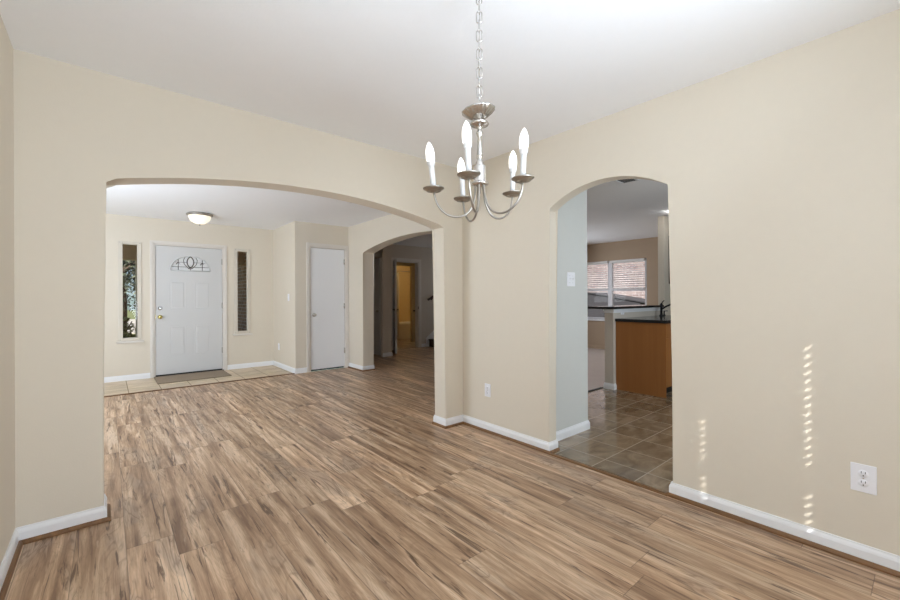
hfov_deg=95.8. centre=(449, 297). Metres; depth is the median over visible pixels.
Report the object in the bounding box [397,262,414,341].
wall
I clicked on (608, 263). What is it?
window
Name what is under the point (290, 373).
trim
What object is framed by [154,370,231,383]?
doormat
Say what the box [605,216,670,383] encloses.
wall
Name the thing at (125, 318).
shrub
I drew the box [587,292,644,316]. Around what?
shed
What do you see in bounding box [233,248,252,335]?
window
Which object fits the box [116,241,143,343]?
window
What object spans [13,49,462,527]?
wall
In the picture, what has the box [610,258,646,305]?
window
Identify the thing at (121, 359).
wall
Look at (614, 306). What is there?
countertop
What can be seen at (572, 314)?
wall
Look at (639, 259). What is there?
window blind
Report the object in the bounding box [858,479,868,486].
socket
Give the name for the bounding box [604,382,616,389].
baseboard
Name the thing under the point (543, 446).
baseboard
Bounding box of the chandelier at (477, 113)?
[423,0,533,221]
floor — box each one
[4,347,899,599]
[397,339,414,348]
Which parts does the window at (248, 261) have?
sill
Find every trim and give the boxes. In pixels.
[104,373,294,396]
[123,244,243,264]
[548,453,667,495]
[603,307,659,312]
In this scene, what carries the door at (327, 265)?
in the wall at (310, 232)
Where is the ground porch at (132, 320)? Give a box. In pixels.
[127,319,135,333]
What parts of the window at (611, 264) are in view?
meeting rail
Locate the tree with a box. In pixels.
[123,260,135,335]
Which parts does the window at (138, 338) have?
sill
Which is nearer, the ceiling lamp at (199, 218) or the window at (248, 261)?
the ceiling lamp at (199, 218)
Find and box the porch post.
[135,260,136,336]
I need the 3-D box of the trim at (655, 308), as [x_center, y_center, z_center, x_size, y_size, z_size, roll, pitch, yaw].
[2.641,0.174,5.781,1.513,0.050,0.146,0,0,-40]
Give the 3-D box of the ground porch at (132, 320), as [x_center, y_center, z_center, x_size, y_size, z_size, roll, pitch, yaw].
[-11.774,1.314,16.026,4.728,0.050,24.666,0,0,-34]
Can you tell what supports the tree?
on the lawn at (131, 314)
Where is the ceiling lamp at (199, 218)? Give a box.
[186,212,212,225]
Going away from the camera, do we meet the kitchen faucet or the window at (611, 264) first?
the kitchen faucet
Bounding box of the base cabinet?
[616,322,671,397]
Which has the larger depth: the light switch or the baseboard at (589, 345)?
the baseboard at (589, 345)
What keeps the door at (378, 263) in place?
in the wall at (387, 288)
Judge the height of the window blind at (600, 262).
0.631 m
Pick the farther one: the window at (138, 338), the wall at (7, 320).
the window at (138, 338)
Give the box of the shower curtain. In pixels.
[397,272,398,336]
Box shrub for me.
[123,316,135,337]
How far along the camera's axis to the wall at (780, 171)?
2.14 m
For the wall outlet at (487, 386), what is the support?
attached to the wall at (780, 171)
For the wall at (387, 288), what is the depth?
8.36 m
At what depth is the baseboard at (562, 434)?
3.60 m
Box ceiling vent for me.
[615,179,639,183]
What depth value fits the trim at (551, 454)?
2.73 m
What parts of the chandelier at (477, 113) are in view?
bulb, arm, bulb, bulb, arm, arm, chain, arm, arm, bulb, bulb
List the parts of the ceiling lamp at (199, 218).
lamp shade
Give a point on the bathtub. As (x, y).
(404, 327)
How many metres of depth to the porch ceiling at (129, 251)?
7.38 m
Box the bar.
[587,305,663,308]
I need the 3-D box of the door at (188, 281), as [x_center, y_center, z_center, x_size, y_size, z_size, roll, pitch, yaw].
[-4.200,0.175,6.570,1.050,2.100,0.198,0,0,-40]
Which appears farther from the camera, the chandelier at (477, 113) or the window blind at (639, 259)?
the window blind at (639, 259)
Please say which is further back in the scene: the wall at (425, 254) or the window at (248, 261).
the wall at (425, 254)
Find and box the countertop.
[615,315,670,323]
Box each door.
[150,240,226,377]
[306,242,348,371]
[374,253,382,356]
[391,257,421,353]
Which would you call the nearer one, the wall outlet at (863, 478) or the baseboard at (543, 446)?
the wall outlet at (863, 478)
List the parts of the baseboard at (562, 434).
shoe molding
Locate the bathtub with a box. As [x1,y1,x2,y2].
[397,321,409,339]
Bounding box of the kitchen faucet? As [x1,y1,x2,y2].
[659,300,670,315]
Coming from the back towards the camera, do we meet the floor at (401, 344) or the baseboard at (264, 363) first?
the floor at (401, 344)
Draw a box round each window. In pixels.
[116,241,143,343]
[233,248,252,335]
[587,261,609,320]
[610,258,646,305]
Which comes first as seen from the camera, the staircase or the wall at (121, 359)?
the wall at (121, 359)
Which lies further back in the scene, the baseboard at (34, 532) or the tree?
the tree
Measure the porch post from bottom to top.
1.950 m
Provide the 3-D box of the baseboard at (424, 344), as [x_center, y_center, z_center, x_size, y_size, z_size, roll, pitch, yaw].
[-0.962,1.170,9.147,1.733,0.082,0.823,0,0,-40]
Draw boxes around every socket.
[858,470,868,477]
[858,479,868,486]
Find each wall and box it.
[0,15,14,564]
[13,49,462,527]
[104,214,273,376]
[238,252,246,330]
[273,221,301,368]
[301,222,347,367]
[348,214,431,365]
[374,245,391,352]
[391,244,433,343]
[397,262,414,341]
[462,9,899,555]
[556,190,587,430]
[587,237,657,345]
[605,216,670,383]
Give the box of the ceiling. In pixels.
[0,0,899,247]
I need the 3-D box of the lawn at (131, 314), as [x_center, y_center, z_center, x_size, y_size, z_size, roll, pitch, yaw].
[-12.277,1.372,22.341,70.000,0.060,70.000,0,0,-40]
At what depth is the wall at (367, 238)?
6.75 m
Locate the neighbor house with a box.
[587,261,644,298]
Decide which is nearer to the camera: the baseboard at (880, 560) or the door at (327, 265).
the baseboard at (880, 560)
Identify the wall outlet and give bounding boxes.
[485,383,490,396]
[850,462,876,495]
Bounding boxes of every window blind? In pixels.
[587,261,607,288]
[610,258,645,288]
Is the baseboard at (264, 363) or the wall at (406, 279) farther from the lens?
the wall at (406, 279)
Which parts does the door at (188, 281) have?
raised panel, raised panel, raised panel, raised panel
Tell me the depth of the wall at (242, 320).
8.66 m
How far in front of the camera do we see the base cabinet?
5.01 m
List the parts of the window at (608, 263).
meeting rail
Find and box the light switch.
[567,272,574,285]
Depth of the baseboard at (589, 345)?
9.45 m
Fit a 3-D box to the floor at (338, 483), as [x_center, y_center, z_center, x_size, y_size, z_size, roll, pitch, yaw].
[0.216,1.233,4.950,10.700,0.064,8.880,0,0,-40]
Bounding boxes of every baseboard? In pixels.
[0,494,110,599]
[104,360,306,382]
[348,363,589,440]
[383,343,425,356]
[432,414,559,453]
[588,344,604,348]
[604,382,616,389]
[666,481,899,577]
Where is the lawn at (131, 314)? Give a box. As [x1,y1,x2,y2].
[127,310,135,334]
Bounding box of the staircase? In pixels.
[426,331,433,346]
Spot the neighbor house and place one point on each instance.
(617, 283)
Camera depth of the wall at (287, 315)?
6.76 m
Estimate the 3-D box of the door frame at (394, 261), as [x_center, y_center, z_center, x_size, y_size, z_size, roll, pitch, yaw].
[-1.162,0.144,9.346,0.540,2.135,1.350,0,0,19]
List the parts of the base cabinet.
drawer, cabinet door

